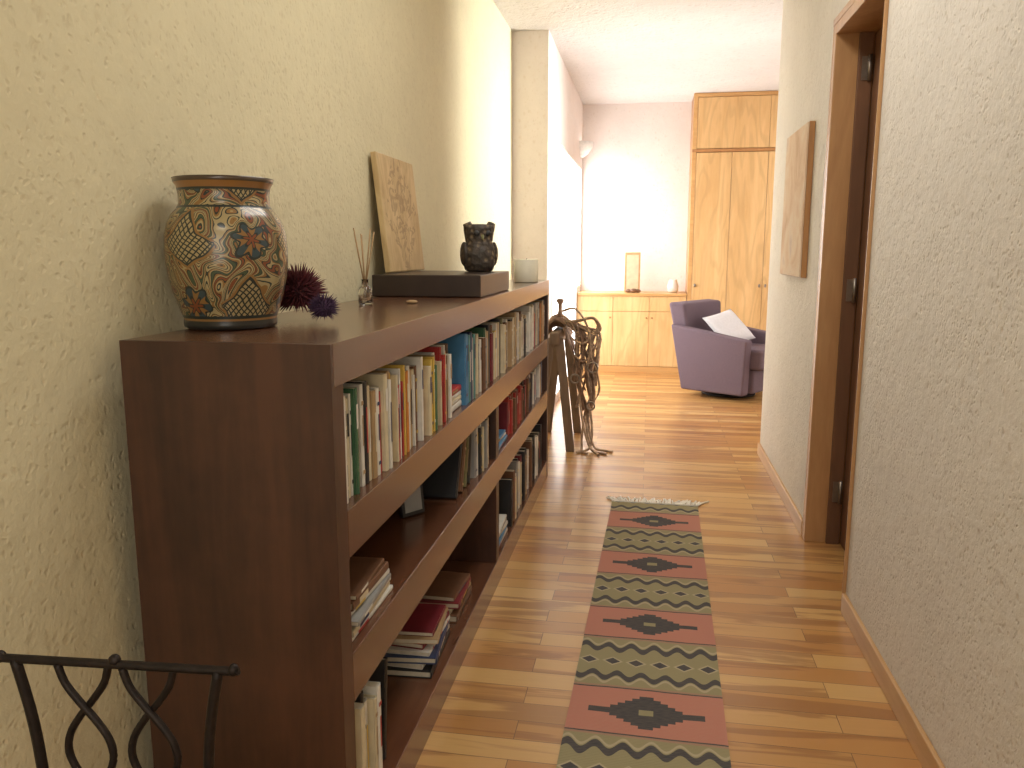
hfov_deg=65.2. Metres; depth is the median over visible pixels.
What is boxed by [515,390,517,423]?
book
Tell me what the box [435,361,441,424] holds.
book
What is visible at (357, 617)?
book
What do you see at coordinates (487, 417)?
book
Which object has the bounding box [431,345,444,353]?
book
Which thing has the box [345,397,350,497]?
book
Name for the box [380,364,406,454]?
book
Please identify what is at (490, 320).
book
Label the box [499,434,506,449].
book
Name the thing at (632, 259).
table lamp
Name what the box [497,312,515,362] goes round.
book
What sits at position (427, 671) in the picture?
book
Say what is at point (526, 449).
book
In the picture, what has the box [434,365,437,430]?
book
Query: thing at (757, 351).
seat cushion
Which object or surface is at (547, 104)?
wall
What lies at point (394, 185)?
wooden plaque
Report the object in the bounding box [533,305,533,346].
book
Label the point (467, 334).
book
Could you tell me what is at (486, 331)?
book
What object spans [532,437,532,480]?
book
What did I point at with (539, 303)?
book
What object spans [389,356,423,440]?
book
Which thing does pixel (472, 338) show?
book
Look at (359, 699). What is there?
book
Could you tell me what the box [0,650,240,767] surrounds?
chair
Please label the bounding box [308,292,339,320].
sea urchin
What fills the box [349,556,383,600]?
book
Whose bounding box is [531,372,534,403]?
book
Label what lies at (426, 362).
book
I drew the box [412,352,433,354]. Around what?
book
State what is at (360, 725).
book
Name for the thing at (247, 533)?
bookcase
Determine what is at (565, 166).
window
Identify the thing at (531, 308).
book
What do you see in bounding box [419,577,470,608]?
book
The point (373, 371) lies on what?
book
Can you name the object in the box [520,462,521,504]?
book
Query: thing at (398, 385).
book
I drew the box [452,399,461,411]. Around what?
book
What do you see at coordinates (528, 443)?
book
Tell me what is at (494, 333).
book
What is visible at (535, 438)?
book
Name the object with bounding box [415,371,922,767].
floor
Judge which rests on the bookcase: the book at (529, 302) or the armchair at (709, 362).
the book at (529, 302)
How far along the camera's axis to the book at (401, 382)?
2.05 m
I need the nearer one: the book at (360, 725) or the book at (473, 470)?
the book at (360, 725)
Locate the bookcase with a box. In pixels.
[119,280,548,767]
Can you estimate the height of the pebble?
0.012 m
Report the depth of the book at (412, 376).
2.16 m
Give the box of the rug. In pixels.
[556,495,730,767]
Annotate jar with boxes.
[667,279,678,292]
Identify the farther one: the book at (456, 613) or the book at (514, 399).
the book at (514, 399)
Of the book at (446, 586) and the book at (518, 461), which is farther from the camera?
the book at (518, 461)
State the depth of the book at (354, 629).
1.84 m
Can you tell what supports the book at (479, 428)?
on the bookcase
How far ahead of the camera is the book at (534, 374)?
4.45 m
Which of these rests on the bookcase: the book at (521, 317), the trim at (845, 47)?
the book at (521, 317)
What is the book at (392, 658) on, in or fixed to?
on the book at (403, 665)
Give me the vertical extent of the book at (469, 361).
0.235 m
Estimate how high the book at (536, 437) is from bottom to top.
0.226 m
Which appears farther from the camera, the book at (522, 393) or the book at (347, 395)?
the book at (522, 393)
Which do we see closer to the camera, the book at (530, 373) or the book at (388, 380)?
the book at (388, 380)
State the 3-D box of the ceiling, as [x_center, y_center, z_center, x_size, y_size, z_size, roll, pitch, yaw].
[1.939,-2.272,3.091,5.486,0.100,12.600,2,10,10]
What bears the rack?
on the floor
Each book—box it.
[343,383,365,486]
[343,387,359,494]
[343,393,353,495]
[343,395,348,503]
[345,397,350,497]
[346,380,369,483]
[346,426,348,495]
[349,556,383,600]
[351,561,388,611]
[351,568,389,614]
[351,573,390,626]
[352,581,389,637]
[352,584,392,641]
[353,373,388,470]
[354,702,366,767]
[355,690,363,702]
[362,681,382,767]
[363,694,378,767]
[363,697,368,767]
[367,385,371,480]
[368,657,387,759]
[369,370,388,378]
[369,387,380,474]
[369,389,377,478]
[376,368,401,458]
[379,391,381,472]
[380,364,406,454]
[384,620,449,664]
[387,379,392,468]
[387,615,449,656]
[387,628,449,678]
[388,625,449,669]
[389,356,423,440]
[390,374,399,461]
[391,611,448,649]
[393,607,447,643]
[398,385,400,459]
[398,603,445,636]
[400,381,403,455]
[405,365,410,448]
[405,370,409,451]
[408,354,434,364]
[409,365,417,441]
[409,369,412,447]
[411,375,415,445]
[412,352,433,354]
[417,346,441,360]
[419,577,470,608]
[422,443,462,498]
[422,571,469,601]
[423,357,435,430]
[423,359,433,432]
[423,366,431,435]
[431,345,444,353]
[433,343,447,353]
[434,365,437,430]
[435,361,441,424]
[438,333,467,404]
[441,354,446,421]
[445,354,446,420]
[446,354,451,417]
[446,355,447,419]
[449,585,471,622]
[452,384,460,395]
[452,390,460,399]
[452,394,460,404]
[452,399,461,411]
[458,439,466,491]
[461,332,472,400]
[463,437,468,486]
[465,327,485,336]
[467,334,468,403]
[467,433,471,482]
[468,335,470,401]
[470,429,476,477]
[472,333,478,393]
[472,334,475,397]
[472,338,473,398]
[474,324,489,382]
[476,427,477,474]
[478,334,478,376]
[478,426,481,473]
[479,337,486,389]
[479,339,481,391]
[481,323,496,376]
[481,419,487,467]
[481,426,483,470]
[483,322,498,375]
[486,319,499,373]
[486,331,487,383]
[486,338,486,387]
[486,417,488,463]
[490,333,492,380]
[492,332,495,378]
[495,317,514,364]
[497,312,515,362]
[497,337,497,375]
[498,402,507,435]
[499,429,505,439]
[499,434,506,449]
[499,478,512,526]
[499,514,506,534]
[499,520,507,535]
[499,526,506,545]
[500,324,505,372]
[501,469,514,521]
[502,397,508,434]
[503,322,506,367]
[505,325,506,369]
[507,321,512,366]
[507,460,518,511]
[509,311,521,329]
[509,399,512,432]
[511,306,530,344]
[513,398,515,428]
[514,454,521,461]
[515,385,520,420]
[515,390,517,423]
[515,476,516,518]
[516,312,518,359]
[516,317,516,361]
[516,394,516,427]
[517,450,525,500]
[518,392,519,423]
[518,461,519,508]
[519,321,521,357]
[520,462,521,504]
[521,312,529,351]
[521,317,522,356]
[521,388,523,419]
[521,440,532,486]
[523,318,525,354]
[523,319,523,354]
[523,386,524,415]
[524,385,525,413]
[525,378,528,411]
[526,449,528,488]
[526,455,526,493]
[527,303,535,332]
[528,435,534,479]
[529,302,538,343]
[529,378,529,407]
[530,307,532,349]
[530,373,531,405]
[530,432,539,469]
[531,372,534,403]
[531,424,541,467]
[532,301,542,340]
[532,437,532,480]
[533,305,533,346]
[533,368,535,399]
[534,313,534,345]
[534,374,535,402]
[535,310,536,344]
[535,367,539,396]
[535,436,537,474]
[535,438,535,477]
[539,303,540,340]
[539,361,541,392]
[543,305,543,339]
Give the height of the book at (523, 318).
0.184 m
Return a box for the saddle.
[549,298,612,456]
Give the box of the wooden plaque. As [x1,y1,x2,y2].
[370,151,424,272]
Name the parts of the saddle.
seat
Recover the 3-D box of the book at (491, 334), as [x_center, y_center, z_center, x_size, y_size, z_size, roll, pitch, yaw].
[-0.146,-0.110,3.253,0.139,0.195,0.023,2,10,10]
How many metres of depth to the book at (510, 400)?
3.71 m
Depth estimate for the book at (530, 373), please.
4.37 m
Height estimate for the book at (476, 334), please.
0.222 m
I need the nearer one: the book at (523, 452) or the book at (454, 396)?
the book at (454, 396)
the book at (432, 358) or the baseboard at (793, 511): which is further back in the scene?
the baseboard at (793, 511)
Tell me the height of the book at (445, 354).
0.208 m
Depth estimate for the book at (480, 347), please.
2.99 m
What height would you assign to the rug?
0.013 m
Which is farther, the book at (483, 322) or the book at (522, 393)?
the book at (522, 393)
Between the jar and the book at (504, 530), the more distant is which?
the jar
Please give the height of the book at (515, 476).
0.207 m
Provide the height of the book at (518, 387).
0.179 m
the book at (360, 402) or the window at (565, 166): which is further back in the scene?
the window at (565, 166)
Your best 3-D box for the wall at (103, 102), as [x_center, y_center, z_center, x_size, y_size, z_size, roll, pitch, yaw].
[-0.844,-0.506,2.174,0.200,3.080,8.910,2,10,10]
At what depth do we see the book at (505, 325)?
3.56 m
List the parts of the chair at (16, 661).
leg, rail, leg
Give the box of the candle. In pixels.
[514,258,537,282]
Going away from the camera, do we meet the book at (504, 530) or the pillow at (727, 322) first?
the book at (504, 530)
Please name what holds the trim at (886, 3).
attached to the wall at (935, 573)
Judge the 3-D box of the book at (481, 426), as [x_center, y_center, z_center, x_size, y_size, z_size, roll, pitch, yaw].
[-0.171,0.248,3.090,0.127,0.174,0.014,2,10,10]
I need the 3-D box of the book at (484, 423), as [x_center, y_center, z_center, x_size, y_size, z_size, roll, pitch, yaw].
[-0.170,0.232,3.141,0.150,0.190,0.033,2,10,10]
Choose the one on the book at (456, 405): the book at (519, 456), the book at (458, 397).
the book at (458, 397)
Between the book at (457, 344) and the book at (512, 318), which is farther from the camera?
the book at (512, 318)
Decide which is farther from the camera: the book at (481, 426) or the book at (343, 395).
the book at (481, 426)
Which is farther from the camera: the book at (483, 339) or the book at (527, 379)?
the book at (527, 379)
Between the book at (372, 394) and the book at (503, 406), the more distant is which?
the book at (503, 406)
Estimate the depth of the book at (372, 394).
1.85 m
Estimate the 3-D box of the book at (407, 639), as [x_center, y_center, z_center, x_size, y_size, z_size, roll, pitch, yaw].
[-0.310,0.769,2.562,0.183,0.015,0.230,0,10,3]
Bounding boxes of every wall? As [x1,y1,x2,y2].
[0,0,511,767]
[512,30,582,403]
[581,102,691,290]
[760,0,1023,767]
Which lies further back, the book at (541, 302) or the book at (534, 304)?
the book at (541, 302)
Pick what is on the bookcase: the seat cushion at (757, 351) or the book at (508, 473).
the book at (508, 473)
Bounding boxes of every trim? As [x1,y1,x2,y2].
[802,24,875,541]
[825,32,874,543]
[833,0,884,33]
[841,0,888,601]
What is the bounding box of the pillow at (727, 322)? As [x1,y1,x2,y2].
[703,309,754,339]
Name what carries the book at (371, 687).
on the bookcase
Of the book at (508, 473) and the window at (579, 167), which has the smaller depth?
the book at (508, 473)
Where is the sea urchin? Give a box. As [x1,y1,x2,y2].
[279,264,328,313]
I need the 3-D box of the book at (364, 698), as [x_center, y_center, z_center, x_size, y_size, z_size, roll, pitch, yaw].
[-0.425,0.860,1.902,0.172,0.251,0.023,2,10,10]
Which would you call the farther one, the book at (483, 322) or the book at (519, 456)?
the book at (519, 456)
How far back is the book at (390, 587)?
1.90 m
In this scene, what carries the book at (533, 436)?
on the bookcase
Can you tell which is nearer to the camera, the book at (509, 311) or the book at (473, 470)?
the book at (473, 470)
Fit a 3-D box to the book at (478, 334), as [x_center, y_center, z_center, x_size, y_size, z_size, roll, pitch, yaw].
[-0.209,-0.078,2.990,0.173,0.218,0.012,2,10,10]
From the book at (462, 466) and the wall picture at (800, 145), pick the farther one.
the wall picture at (800, 145)
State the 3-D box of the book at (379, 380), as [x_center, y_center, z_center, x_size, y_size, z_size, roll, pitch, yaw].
[-0.380,0.090,1.931,0.165,0.236,0.024,2,10,10]
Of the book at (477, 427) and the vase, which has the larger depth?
the book at (477, 427)
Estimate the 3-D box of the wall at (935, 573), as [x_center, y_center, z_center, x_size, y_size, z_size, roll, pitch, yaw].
[1.198,-0.375,1.391,0.300,3.080,8.028,2,10,10]
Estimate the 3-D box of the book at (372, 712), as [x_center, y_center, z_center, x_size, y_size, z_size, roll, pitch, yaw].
[-0.410,0.858,1.922,0.183,0.247,0.017,2,10,10]
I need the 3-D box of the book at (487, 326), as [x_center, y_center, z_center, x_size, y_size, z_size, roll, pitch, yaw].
[-0.178,-0.123,3.214,0.180,0.234,0.024,2,10,10]
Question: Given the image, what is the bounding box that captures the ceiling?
[493,0,782,104]
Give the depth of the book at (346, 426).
1.69 m
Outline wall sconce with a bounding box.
[579,141,592,157]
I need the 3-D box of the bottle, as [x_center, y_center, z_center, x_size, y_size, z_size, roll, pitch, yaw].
[-0.481,-0.302,2.624,0.046,0.082,0.046,2,10,10]
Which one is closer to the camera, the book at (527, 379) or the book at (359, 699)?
the book at (359, 699)
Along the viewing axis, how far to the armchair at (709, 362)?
7.60 m
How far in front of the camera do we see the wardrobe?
8.80 m
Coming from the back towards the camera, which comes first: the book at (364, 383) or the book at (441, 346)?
the book at (441, 346)
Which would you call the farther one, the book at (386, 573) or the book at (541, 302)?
the book at (541, 302)
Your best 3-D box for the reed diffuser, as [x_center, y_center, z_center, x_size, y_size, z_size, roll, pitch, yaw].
[-0.482,-0.383,2.610,0.070,0.247,0.069,2,10,10]
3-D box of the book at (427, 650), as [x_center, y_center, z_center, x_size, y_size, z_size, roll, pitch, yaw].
[-0.329,0.801,2.581,0.203,0.013,0.260,2,10,10]
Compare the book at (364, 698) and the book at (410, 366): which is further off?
the book at (410, 366)
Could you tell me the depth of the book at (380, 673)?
2.04 m
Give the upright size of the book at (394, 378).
0.220 m
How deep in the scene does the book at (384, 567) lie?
1.86 m
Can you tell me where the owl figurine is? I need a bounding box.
[460,222,497,271]
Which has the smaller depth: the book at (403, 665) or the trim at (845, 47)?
the book at (403, 665)
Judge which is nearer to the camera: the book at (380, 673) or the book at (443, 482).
the book at (380, 673)
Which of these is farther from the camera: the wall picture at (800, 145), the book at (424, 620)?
the wall picture at (800, 145)
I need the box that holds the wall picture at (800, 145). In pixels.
[780,121,815,277]
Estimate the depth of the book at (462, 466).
2.82 m
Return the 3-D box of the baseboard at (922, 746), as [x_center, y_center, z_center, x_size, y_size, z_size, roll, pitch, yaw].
[0.832,1.304,0.444,0.016,0.082,5.517,2,10,10]
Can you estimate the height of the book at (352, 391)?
0.234 m
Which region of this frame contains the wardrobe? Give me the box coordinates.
[685,91,778,330]
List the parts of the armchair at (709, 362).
backrest, arm, seat, arm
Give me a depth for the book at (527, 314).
4.17 m
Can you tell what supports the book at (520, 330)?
on the bookcase
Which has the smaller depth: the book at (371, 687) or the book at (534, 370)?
the book at (371, 687)
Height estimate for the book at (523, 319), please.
0.182 m
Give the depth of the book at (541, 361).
4.76 m
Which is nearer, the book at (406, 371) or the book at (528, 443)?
the book at (406, 371)
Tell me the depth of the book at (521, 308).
4.22 m
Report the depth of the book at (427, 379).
2.28 m
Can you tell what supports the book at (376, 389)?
on the bookcase
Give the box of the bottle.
[358,279,372,304]
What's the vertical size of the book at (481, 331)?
0.227 m
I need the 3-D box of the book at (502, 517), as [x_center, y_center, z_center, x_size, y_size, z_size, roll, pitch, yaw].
[-0.139,0.625,3.579,0.202,0.011,0.250,1,10,7]
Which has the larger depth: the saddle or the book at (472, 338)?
the saddle
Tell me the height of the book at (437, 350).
0.236 m
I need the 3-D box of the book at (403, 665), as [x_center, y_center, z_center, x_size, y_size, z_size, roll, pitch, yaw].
[-0.345,0.837,2.595,0.213,0.017,0.280,2,10,12]
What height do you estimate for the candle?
0.133 m
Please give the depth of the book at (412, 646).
2.47 m
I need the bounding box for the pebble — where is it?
[406,300,417,302]
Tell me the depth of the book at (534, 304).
4.45 m
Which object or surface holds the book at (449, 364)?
on the bookcase
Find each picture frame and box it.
[400,484,424,517]
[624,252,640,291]
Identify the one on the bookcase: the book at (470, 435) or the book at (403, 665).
the book at (470, 435)
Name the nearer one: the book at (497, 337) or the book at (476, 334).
the book at (476, 334)
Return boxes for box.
[372,271,508,297]
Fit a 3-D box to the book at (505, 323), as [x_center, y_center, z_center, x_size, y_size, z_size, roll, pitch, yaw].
[-0.097,-0.175,3.604,0.150,0.206,0.032,2,10,10]
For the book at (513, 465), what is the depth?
3.95 m
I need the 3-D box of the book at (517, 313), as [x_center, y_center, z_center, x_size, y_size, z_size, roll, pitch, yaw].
[-0.058,-0.235,3.895,0.186,0.228,0.028,2,10,10]
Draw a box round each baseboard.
[757,442,802,535]
[841,593,944,767]
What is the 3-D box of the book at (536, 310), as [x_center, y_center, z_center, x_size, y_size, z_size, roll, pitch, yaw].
[0.072,-0.319,4.492,0.140,0.196,0.018,2,10,10]
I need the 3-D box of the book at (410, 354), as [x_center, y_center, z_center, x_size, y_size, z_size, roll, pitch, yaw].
[-0.308,0.021,2.393,0.163,0.219,0.016,2,10,10]
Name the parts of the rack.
leg, leg, leg, leg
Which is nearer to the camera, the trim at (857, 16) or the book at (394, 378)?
the book at (394, 378)
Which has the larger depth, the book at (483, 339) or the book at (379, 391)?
the book at (483, 339)
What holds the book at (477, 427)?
on the bookcase
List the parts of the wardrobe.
door, rail, door, rail, door, door, door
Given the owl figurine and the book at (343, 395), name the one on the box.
the owl figurine
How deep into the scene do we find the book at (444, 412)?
2.46 m
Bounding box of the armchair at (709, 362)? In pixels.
[670,299,765,397]
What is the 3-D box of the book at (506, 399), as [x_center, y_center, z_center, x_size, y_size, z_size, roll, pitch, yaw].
[-0.084,0.145,3.699,0.143,0.176,0.018,2,10,10]
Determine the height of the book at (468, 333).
0.240 m
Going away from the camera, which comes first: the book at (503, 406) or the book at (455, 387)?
the book at (455, 387)
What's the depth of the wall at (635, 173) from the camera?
9.45 m
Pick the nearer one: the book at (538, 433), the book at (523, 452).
the book at (523, 452)
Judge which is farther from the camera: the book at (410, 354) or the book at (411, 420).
the book at (410, 354)
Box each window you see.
[553,136,577,397]
[576,164,581,287]
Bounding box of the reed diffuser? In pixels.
[353,228,374,304]
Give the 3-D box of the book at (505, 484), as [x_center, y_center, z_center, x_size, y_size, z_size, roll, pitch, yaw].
[-0.076,0.556,3.781,0.158,0.228,0.033,2,10,10]
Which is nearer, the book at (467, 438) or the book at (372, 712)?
the book at (372, 712)
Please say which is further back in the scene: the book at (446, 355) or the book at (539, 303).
the book at (539, 303)
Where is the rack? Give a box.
[548,327,580,451]
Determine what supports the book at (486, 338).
on the bookcase
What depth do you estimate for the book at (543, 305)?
4.72 m
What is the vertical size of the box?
0.084 m
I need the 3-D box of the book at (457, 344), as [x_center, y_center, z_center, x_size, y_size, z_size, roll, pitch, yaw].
[-0.245,-0.052,2.754,0.185,0.245,0.029,2,10,10]
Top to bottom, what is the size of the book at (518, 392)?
0.151 m
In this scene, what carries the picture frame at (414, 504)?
on the bookcase
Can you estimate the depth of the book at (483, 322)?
3.37 m
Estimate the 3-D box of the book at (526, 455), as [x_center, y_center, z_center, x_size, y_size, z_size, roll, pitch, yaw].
[-0.005,0.482,4.276,0.168,0.212,0.043,2,10,10]
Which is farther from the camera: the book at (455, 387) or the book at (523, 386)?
the book at (523, 386)
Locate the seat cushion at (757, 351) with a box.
[749,343,764,370]
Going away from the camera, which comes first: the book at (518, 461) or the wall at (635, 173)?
the book at (518, 461)
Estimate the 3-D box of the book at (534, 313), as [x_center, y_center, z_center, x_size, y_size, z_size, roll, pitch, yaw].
[0.059,-0.301,4.429,0.136,0.182,0.013,2,10,10]
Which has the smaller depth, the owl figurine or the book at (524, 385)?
the owl figurine
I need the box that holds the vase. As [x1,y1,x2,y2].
[164,175,287,329]
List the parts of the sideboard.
drawer, door, door, drawer, door, drawer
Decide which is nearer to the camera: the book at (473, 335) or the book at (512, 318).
the book at (473, 335)
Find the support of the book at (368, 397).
on the bookcase
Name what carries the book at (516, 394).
on the bookcase
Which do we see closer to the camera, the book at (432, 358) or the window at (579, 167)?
the book at (432, 358)
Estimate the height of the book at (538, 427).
0.266 m
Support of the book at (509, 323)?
on the bookcase
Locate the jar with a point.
(672, 287)
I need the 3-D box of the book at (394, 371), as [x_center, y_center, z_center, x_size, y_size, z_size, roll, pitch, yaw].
[-0.367,0.074,2.041,0.175,0.232,0.009,2,10,10]
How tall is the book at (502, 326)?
0.209 m
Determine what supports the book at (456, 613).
on the bookcase
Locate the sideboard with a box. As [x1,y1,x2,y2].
[577,291,686,372]
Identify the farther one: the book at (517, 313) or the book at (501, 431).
the book at (517, 313)
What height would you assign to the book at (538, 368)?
0.172 m
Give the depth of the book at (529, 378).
4.32 m
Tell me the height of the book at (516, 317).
0.212 m
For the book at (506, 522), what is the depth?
3.65 m
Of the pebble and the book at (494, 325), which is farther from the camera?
the book at (494, 325)
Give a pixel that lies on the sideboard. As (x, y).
(636, 332)
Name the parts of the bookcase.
panel, shelf, shelf, panel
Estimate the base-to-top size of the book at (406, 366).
0.226 m
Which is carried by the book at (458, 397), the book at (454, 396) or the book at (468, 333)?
the book at (454, 396)

